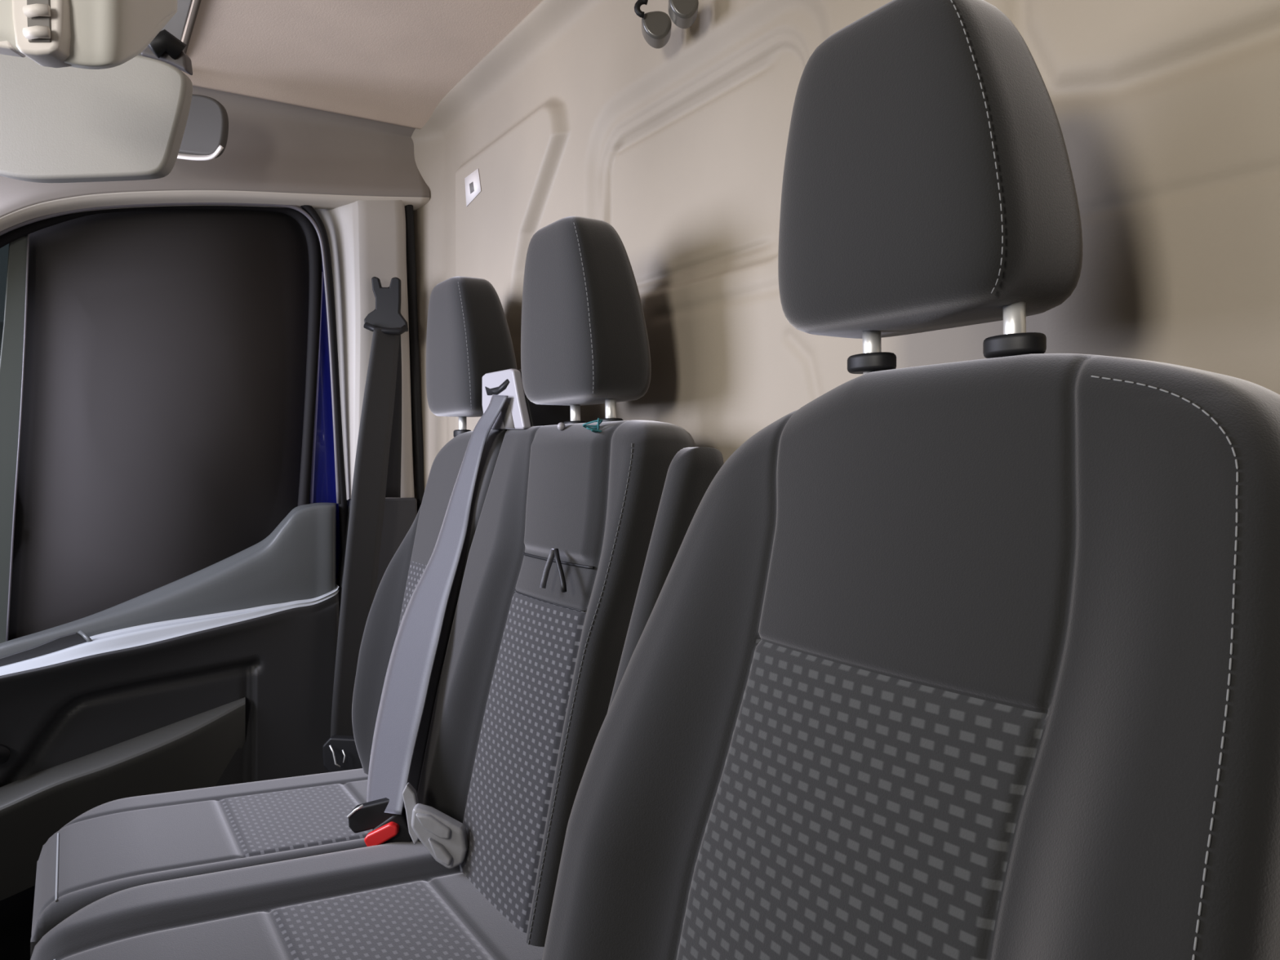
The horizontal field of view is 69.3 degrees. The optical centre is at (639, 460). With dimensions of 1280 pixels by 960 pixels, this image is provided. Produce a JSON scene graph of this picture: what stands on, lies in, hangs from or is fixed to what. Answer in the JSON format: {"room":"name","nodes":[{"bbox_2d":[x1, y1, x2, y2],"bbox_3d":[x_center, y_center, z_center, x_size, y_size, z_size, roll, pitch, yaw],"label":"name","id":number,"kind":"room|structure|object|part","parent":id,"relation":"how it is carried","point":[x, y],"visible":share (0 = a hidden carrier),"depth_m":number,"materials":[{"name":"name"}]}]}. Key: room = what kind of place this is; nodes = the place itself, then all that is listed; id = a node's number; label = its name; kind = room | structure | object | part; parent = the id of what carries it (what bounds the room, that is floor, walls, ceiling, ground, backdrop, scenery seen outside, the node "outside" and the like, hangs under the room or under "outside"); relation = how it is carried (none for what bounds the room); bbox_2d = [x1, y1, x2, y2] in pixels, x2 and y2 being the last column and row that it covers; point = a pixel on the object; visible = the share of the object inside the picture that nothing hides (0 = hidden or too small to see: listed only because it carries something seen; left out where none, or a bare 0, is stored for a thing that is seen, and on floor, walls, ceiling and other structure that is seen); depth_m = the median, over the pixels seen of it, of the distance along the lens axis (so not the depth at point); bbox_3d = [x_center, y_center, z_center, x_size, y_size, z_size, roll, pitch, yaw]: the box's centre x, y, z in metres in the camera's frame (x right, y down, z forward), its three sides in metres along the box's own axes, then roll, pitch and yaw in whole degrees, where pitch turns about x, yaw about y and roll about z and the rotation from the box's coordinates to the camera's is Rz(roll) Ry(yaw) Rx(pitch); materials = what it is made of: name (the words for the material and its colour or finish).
{"room":"vehicle interior","nodes":[
{"label":"vehicle interior","id":0,"kind":"room"},
{"bbox_2d":[0,208,347,959],"bbox_3d":[-1.151,0.165,1.581,1.700,1.670,0.040,0,0,-32],"label":"wall","id":1,"kind":"structure","parent":0,"point":[16,911],"depth_m":1.60,"materials":[{"name":"grey plastic"}]},
{"bbox_2d":[0,0,177,69],"bbox_3d":[-0.536,-0.495,0.870,0.209,0.346,0.320,0,0,-32],"label":"console","id":2,"kind":"object","parent":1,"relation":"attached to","point":[87,34],"visible":1,"depth_m":0.75,"materials":[{"name":"white plastic"}]},
{"bbox_3d":[-0.536,-0.366,0.752,0.064,0.071,0.020,0,0,0],"label":"panel","id":3,"kind":"part","parent":2,"relation":"part of","materials":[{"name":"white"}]},
{"bbox_2d":[12,0,71,67],"bbox_3d":[-0.481,-0.358,0.750,0.042,0.070,0.030,0,0,0],"label":"lamp","id":4,"kind":"object","parent":2,"relation":"attached to","point":[42,29],"depth_m":0.74,"materials":[{"name":"grey plastic"}]},
{"bbox_2d":[0,29,192,182],"bbox_3d":[-0.642,-0.488,1.057,0.272,0.350,0.055,0,0,0],"label":"sun visor","id":5,"kind":"object","parent":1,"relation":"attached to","point":[127,121],"visible":0.92,"depth_m":1.03,"materials":[{"name":"grey plastic"}]},
{"bbox_2d":[137,0,192,56],"bbox_3d":[-0.582,-0.682,0.640,0.630,0.030,2.150,0,0,-32],"label":"trim","id":6,"kind":"structure","parent":1,"relation":"attached to","point":[175,26],"depth_m":1.41,"materials":[{"name":"grey plastic"}]},
{"bbox_2d":[177,94,228,160],"bbox_3d":[-0.744,-0.577,1.521,0.138,0.183,0.044,0,0,0],"label":"sun visor","id":7,"kind":"object","parent":6,"relation":"attached to","point":[205,137],"visible":0.54,"depth_m":1.52,"materials":[{"name":"grey plastic"}]},
{"bbox_2d":[0,202,347,900],"bbox_3d":[-0.890,0.117,1.516,0.832,1.215,0.199,0,0,-32],"label":"door","id":8,"kind":"structure","parent":1,"relation":"in","point":[174,512],"depth_m":1.61,"materials":[{"name":"black plastic"}]},
{"bbox_3d":[-0.924,0.229,1.564,0.825,0.296,0.107,0,0,-32],"label":"panel","id":9,"kind":"part","parent":8,"relation":"part of","materials":[{"name":"grey plastic"}]},
{"bbox_3d":[-0.881,0.484,1.493,0.789,0.481,0.073,0,0,-32],"label":"panel","id":10,"kind":"part","parent":8,"relation":"part of","materials":[{"name":"grey plastic"}]},
{"bbox_2d":[181,0,542,128],"bbox_3d":[-0.086,-0.665,0.871,0.463,0.035,1.974,0,0,-32],"label":"ceiling","id":11,"kind":"structure","parent":0,"point":[388,61],"depth_m":1.50,"materials":[{"name":"beige fabric"}]},
{"bbox_2d":[182,0,201,53],"bbox_3d":[-0.293,-0.664,0.777,0.008,0.008,1.930,0,0,-32],"label":"trim","id":12,"kind":"structure","parent":11,"relation":"attached to","point":[196,6],"depth_m":1.40,"materials":[{"name":"grey plastic"}]},
{"bbox_2d":[411,0,1279,498],"bbox_3d":[0.075,0.164,1.045,0.096,1.673,2.102,0,0,-33],"label":"wall","id":13,"kind":"structure","parent":0,"point":[1167,112],"depth_m":0.99,"materials":[{"name":"beige plastic"}]},
{"bbox_2d":[0,190,429,231],"bbox_3d":[-0.832,-0.210,1.580,0.962,0.616,0.039,0,0,-32],"label":"trim","id":14,"kind":"structure","parent":13,"relation":"attached to","point":[316,201],"depth_m":1.60,"materials":[{"name":"beige plastic"}]},
{"bbox_2d":[0,85,430,217],"bbox_3d":[-0.830,-0.306,1.579,0.960,0.774,0.058,0,0,-32],"label":"trim","id":15,"kind":"structure","parent":13,"relation":"attached to","point":[272,146],"depth_m":1.70,"materials":[{"name":"grey plastic"}]},
{"bbox_2d":[314,200,414,499],"bbox_3d":[-0.542,-0.221,1.779,0.239,0.602,0.066,0,0,-32],"label":"trim","id":16,"kind":"structure","parent":13,"relation":"attached to","point":[366,238],"depth_m":1.76,"materials":[{"name":"grey plastic"}]},
{"bbox_2d":[322,276,408,772],"bbox_3d":[-0.502,0.099,1.656,0.116,0.888,0.216,0,0,9],"label":"belt","id":17,"kind":"object","parent":13,"relation":"attached to","point":[377,467],"visible":0.9,"depth_m":1.71,"materials":[{"name":"dark woven fabric webbing"},{"name":"black plastic"},{"name":"metal"}]},
{"bbox_2d":[336,497,417,619],"bbox_3d":[-0.523,0.389,1.774,0.201,0.632,0.050,0,0,-32],"label":"trim","id":18,"kind":"structure","parent":13,"relation":"attached to","point":[399,513],"depth_m":1.77,"materials":[{"name":"grey plastic"}]},
{"bbox_2d":[404,204,424,513],"bbox_3d":[-0.443,-0.201,1.824,0.048,0.643,0.018,0,0,-32],"label":"trim","id":19,"kind":"structure","parent":13,"relation":"attached to","point":[409,211],"depth_m":1.82,"materials":[{"name":"black plastic"}]},
{"bbox_2d":[464,168,481,206],"bbox_3d":[-0.292,-0.475,1.614,0.001,0.053,0.076,0,0,-32],"label":"warning label","id":20,"kind":"object","parent":13,"relation":"attached to","point":[473,186],"visible":1,"depth_m":1.61,"materials":[{"name":"white paper"}]},
{"bbox_2d":[634,0,671,48],"bbox_3d":[0.015,-0.507,1.076,0.043,0.044,0.038,0,0,0],"label":"clip","id":21,"kind":"object","parent":13,"relation":"attached to","point":[655,25],"visible":1,"depth_m":1.06,"materials":[{"name":"grey plastic"}]},
{"bbox_2d":[667,0,698,28],"bbox_3d":[0.048,-0.502,1.032,0.033,0.031,0.030,0,0,0],"label":"clip","id":22,"kind":"object","parent":13,"relation":"attached to","point":[683,13],"visible":1,"depth_m":1.02,"materials":[{"name":"grey plastic"}]},
{"bbox_3d":[-0.574,1.020,0.645,1.700,0.040,2.300,0,0,-32],"label":"floor","id":23,"kind":"structure","parent":0,"visible":0},
{"bbox_2d":[30,216,696,959],"bbox_3d":[-0.357,0.356,1.095,0.611,1.268,0.760,0,0,-32],"label":"bench","id":24,"kind":"object","parent":23,"relation":"on","point":[562,517],"visible":0.81,"depth_m":1.04,"materials":[{"name":"black fabric"}]},
{"bbox_2d":[30,941,38,959],"bbox_3d":[-0.524,0.558,1.237,0.475,0.118,0.344,0,0,-32],"label":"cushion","id":25,"kind":"object","parent":24,"relation":"on","point":[33,944],"depth_m":0.98,"materials":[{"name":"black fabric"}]},
{"bbox_2d":[30,768,368,942],"bbox_3d":[-0.524,0.497,1.237,0.475,0.056,0.344,0,0,-32],"label":"cushion","id":26,"kind":"object","parent":24,"relation":"on","point":[113,846],"depth_m":1.17,"materials":[{"name":"black fabric"}]},
{"bbox_2d":[30,840,544,959],"bbox_3d":[-0.322,0.486,0.908,0.475,0.069,0.403,0,0,-32],"label":"cushion","id":27,"kind":"object","parent":24,"relation":"on","point":[393,900],"depth_m":0.95,"materials":[{"name":"black fabric"}]},
{"bbox_2d":[364,807,413,846],"bbox_3d":[-0.306,0.460,1.133,0.056,0.063,0.027,0,0,0],"label":"buckle","id":28,"kind":"object","parent":24,"relation":"on","point":[395,828],"visible":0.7,"depth_m":1.13,"materials":[{"name":"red plastic"}]},
{"bbox_2d":[346,394,508,833],"bbox_3d":[-0.298,0.185,1.203,0.191,0.543,0.187,0,0,-45],"label":"belt","id":29,"kind":"object","parent":24,"relation":"attached to","point":[412,657],"visible":1,"depth_m":1.22,"materials":[{"name":"grey fabric"}]},
{"bbox_2d":[402,782,468,868],"bbox_3d":[-0.241,0.427,1.078,0.081,0.092,0.034,0,0,8],"label":"cover","id":30,"kind":"object","parent":24,"relation":"on","point":[445,837],"visible":1,"depth_m":1.07,"materials":[{"name":"grey plastic"}]},
{"bbox_3d":[-0.286,0.058,1.389,0.061,0.201,0.196,0,0,-32],"label":"panel","id":31,"kind":"part","parent":24,"relation":"part of","materials":[{"name":"black fabric"}]},
{"bbox_3d":[-0.277,-0.052,1.445,0.013,0.050,0.012,0,0,-32],"label":"headrest post","id":32,"kind":"part","parent":24,"relation":"part of","materials":[{"name":"silver metal"}]},
{"bbox_2d":[482,368,570,429],"bbox_3d":[-0.151,-0.080,1.254,0.082,0.081,0.140,0,0,-32],"label":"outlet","id":33,"kind":"object","parent":24,"relation":"on","point":[517,412],"visible":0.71,"depth_m":1.21,"materials":[{"name":"white plastic"}]},
{"bbox_3d":[-0.180,-0.080,1.237,0.012,0.081,0.140,0,0,-32],"label":"plate","id":34,"kind":"part","parent":33,"relation":"part of","materials":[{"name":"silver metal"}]},
{"bbox_3d":[-0.092,-0.039,1.080,0.009,0.010,0.010,0,0,-32],"label":"release knob","id":35,"kind":"part","parent":24,"relation":"part of","materials":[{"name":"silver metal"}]},
{"bbox_3d":[-0.078,-0.052,1.123,0.013,0.050,0.012,0,0,-32],"label":"headrest post","id":36,"kind":"part","parent":24,"relation":"part of","materials":[{"name":"silver metal"}]},
{"bbox_3d":[-0.080,0.033,1.060,0.066,0.151,0.211,0,0,-32],"label":"panel","id":37,"kind":"part","parent":24,"relation":"part of","materials":[{"name":"black fabric"}]},
{"bbox_2d":[582,417,602,432],"bbox_3d":[-0.051,-0.037,1.009,0.018,0.016,0.026,0,0,-32],"label":"scrap","id":38,"kind":"object","parent":24,"relation":"on","point":[597,426],"visible":1,"depth_m":1.00,"materials":[{"name":"teal"}]},
{"bbox_3d":[-0.033,-0.052,1.050,0.013,0.050,0.012,0,0,-32],"label":"headrest post","id":39,"kind":"part","parent":24,"relation":"part of","materials":[{"name":"silver metal"}]},
{"bbox_3d":[-0.111,0.259,1.069,0.221,0.603,0.356,0,0,-32],"label":"backrest","id":40,"kind":"part","parent":24,"relation":"part of","materials":[{"name":"black fabric"}]},
{"bbox_2d":[542,0,1279,959],"bbox_3d":[-0.063,0.354,0.479,0.675,1.271,0.581,0,0,-32],"label":"seat","id":41,"kind":"object","parent":23,"relation":"on","point":[980,659],"visible":1,"depth_m":0.52,"materials":[{"name":"black fabric"}]},
{"bbox_3d":[-0.003,0.174,0.834,0.125,0.372,0.039,0,0,-32],"label":"armrest","id":42,"kind":"part","parent":41,"relation":"part of","materials":[{"name":"black fabric"}]},
{"bbox_3d":[0.014,0.174,0.845,0.139,0.372,0.039,0,0,-32],"label":"armrest","id":43,"kind":"part","parent":41,"relation":"part of","materials":[{"name":"black fabric"}]},
{"bbox_3d":[0.158,-0.074,0.632,0.013,0.045,0.012,0,0,-32],"label":"headrest post","id":44,"kind":"part","parent":41,"relation":"part of","materials":[{"name":"silver metal"}]},
{"bbox_3d":[0.161,0.032,0.567,0.074,0.184,0.245,0,0,-32],"label":"panel","id":45,"kind":"part","parent":41,"relation":"part of","materials":[{"name":"black fabric"}]},
{"bbox_3d":[0.217,-0.074,0.537,0.013,0.045,0.012,0,0,-32],"label":"headrest post","id":46,"kind":"part","parent":41,"relation":"part of","materials":[{"name":"silver metal"}]},
{"bbox_3d":[0.132,0.260,0.556,0.261,0.640,0.488,0,0,-32],"label":"backrest","id":47,"kind":"part","parent":41,"relation":"part of","materials":[{"name":"black fabric"}]},
{"label":"outside","id":48,"kind":"structure","parent":0,"visible":0},
{"bbox_2d":[0,321,3,355],"bbox_3d":[-1.403,-0.203,1.905,0.253,0.177,0.090,0,0,0],"label":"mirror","id":49,"kind":"object","parent":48,"point":[1,322],"visible":0.05,"depth_m":1.86,"materials":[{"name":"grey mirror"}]}
]}

